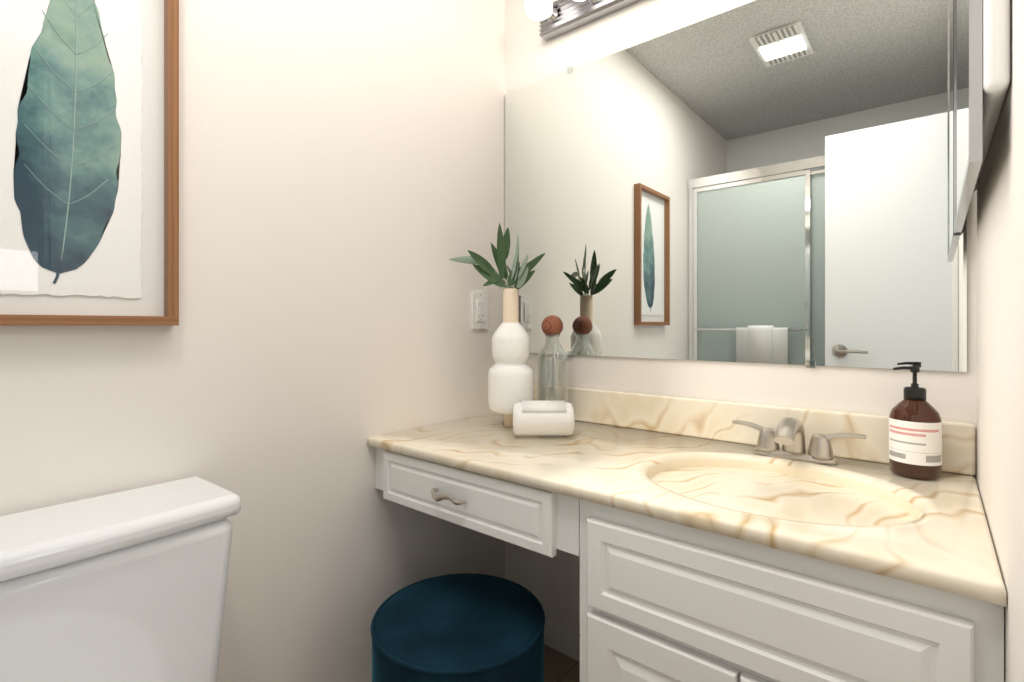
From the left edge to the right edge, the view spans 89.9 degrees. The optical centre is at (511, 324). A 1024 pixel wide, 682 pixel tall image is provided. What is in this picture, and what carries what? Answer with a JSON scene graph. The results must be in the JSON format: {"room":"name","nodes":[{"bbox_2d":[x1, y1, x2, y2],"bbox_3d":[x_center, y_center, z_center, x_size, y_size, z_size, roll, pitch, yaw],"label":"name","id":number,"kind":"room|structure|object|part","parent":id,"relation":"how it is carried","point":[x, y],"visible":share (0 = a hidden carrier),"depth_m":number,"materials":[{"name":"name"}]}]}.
{"room":"bathroom","nodes":[
{"label":"bathroom","id":0,"kind":"room"},
{"bbox_2d":[0,0,504,681],"bbox_3d":[-0.841,-0.104,0.845,0.100,2.410,2.650,0,0,39],"label":"wall","id":1,"kind":"structure","parent":0,"point":[342,182],"depth_m":1.20,"materials":[{"name":"white paint"}]},
{"bbox_2d":[0,0,178,325],"bbox_3d":[-0.760,-0.345,0.840,0.031,0.692,0.367,0,0,39],"label":"picture frame","id":2,"kind":"object","parent":1,"relation":"attached to","point":[89,162],"visible":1,"depth_m":0.89,"materials":[{"name":"brown wood"}]},
{"bbox_2d":[471,292,487,328],"bbox_3d":[-0.102,-0.046,1.655,0.010,0.118,0.072,0,0,39],"label":"outlet","id":3,"kind":"object","parent":1,"relation":"attached to","point":[479,310],"visible":1,"depth_m":1.65,"materials":[{"name":"white plastic"}]},
{"bbox_2d":[544,644,579,681],"bbox_3d":[0.780,1.111,-0.490,4.300,0.180,2.650,0,0,39],"label":"floor","id":4,"kind":"structure","parent":0,"point":[559,666],"depth_m":1.53,"materials":[{"name":"wood"}]},
{"bbox_2d":[0,476,240,681],"bbox_3d":[-0.498,0.657,0.608,0.706,0.725,0.484,0,0,39],"label":"toilet","id":5,"kind":"object","parent":4,"relation":"on","point":[127,586],"visible":0.98,"depth_m":0.77,"materials":[{"name":"white ceramic"}]},
{"bbox_2d":[371,573,544,681],"bbox_3d":[-0.115,0.821,1.121,0.379,0.391,0.379,0,0,39],"label":"stool","id":6,"kind":"object","parent":4,"relation":"on","point":[466,627],"visible":1,"depth_m":1.05,"materials":[{"name":"teal fabric"}]},
{"bbox_2d":[367,384,1005,681],"bbox_3d":[0.255,0.605,1.154,1.197,0.829,0.577,0,0,39],"label":"bathroom vanity","id":7,"kind":"object","parent":4,"relation":"on","point":[707,540],"visible":0.96,"depth_m":0.87,"materials":[{"name":"painted wood"},{"name":"cultured marble"},{"name":"brushed nickel"}]},
{"bbox_3d":[-0.143,0.379,1.126,0.097,0.024,0.027,0,0,39],"label":"drawer pull","id":8,"kind":"part","parent":7,"relation":"part of","materials":[{"name":"silver metal"}]},
{"bbox_2d":[449,223,544,427],"bbox_3d":[-0.034,-0.001,1.461,0.235,0.581,0.178,0,0,39],"label":"vase","id":9,"kind":"object","parent":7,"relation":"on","point":[510,378],"visible":0.96,"depth_m":1.43,"materials":[{"name":"white ceramic"}]},
{"bbox_3d":[0.025,0.378,1.324,0.627,0.125,0.488,0,0,39],"label":"drawer","id":10,"kind":"part","parent":7,"relation":"part of","materials":[{"name":"white wood"}]},
{"bbox_2d":[513,401,574,435],"bbox_3d":[0.081,0.242,1.333,0.158,0.090,0.089,0,0,0],"label":"soap dish","id":11,"kind":"object","parent":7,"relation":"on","point":[543,418],"visible":1,"depth_m":1.29,"materials":[{"name":"white ceramic"}]},
{"bbox_2d":[536,315,567,401],"bbox_3d":[0.120,0.130,1.522,0.094,0.319,0.094,0,0,39],"label":"carafe","id":12,"kind":"object","parent":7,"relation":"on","point":[551,326],"visible":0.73,"depth_m":1.50,"materials":[{"name":"clear glass"}]},
{"bbox_2d":[732,416,866,464],"bbox_3d":[0.590,0.243,1.089,0.262,0.095,0.131,0,0,39],"label":"faucet","id":13,"kind":"object","parent":7,"relation":"on","point":[789,432],"depth_m":1.09,"materials":[{"name":"silver metal"}]},
{"bbox_2d":[889,366,941,479],"bbox_3d":[0.779,0.184,0.991,0.081,0.210,0.081,0,0,39],"label":"soap bottle","id":14,"kind":"object","parent":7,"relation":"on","point":[915,435],"visible":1,"depth_m":0.96,"materials":[{"name":"brown glass"}]},
{"bbox_2d":[505,0,975,633],"bbox_3d":[0.510,-0.104,1.377,1.310,2.410,0.112,0,0,39],"label":"wall","id":15,"kind":"structure","parent":0,"point":[765,181],"depth_m":1.26,"materials":[{"name":"white paint"}]},
{"bbox_2d":[544,619,579,660],"bbox_3d":[0.225,0.984,1.544,0.599,0.074,0.014,0,0,39],"label":"baseboard","id":16,"kind":"structure","parent":15,"relation":"attached to","point":[561,639],"depth_m":1.58,"materials":[{"name":"white wood"}]},
{"bbox_2d":[525,0,640,40],"bbox_3d":[0.388,-0.957,1.320,0.845,0.092,0.150,0,0,39],"label":"light bar","id":17,"kind":"object","parent":15,"relation":"attached to","point":[557,18],"visible":1,"depth_m":1.53,"materials":[{"name":"silver metal"}]},
{"bbox_2d":[501,384,975,475],"bbox_3d":[0.432,0.241,1.369,1.197,0.100,0.021,0,0,39],"label":"backsplash","id":18,"kind":"structure","parent":15,"relation":"attached to","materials":[{"name":"stone"}]},
{"bbox_2d":[976,0,1023,681],"bbox_3d":[0.627,-0.104,0.576,0.110,2.410,1.000,0,0,39],"label":"wall","id":19,"kind":"structure","parent":0,"point":[1000,335],"depth_m":0.59,"materials":[{"name":"white paint"}]},
{"bbox_2d":[954,0,1009,232],"bbox_3d":[0.689,-0.599,0.764,0.032,0.840,0.570,0,0,39],"label":"upper cabinet","id":20,"kind":"object","parent":19,"relation":"attached to","point":[981,55],"visible":1,"depth_m":0.57,"materials":[{"name":"white wood"}]},
{"bbox_3d":[0.685,-0.589,0.777,0.011,0.820,0.555,0,0,39],"label":"door","id":21,"kind":"part","parent":20,"relation":"part of","materials":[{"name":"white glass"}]}
]}

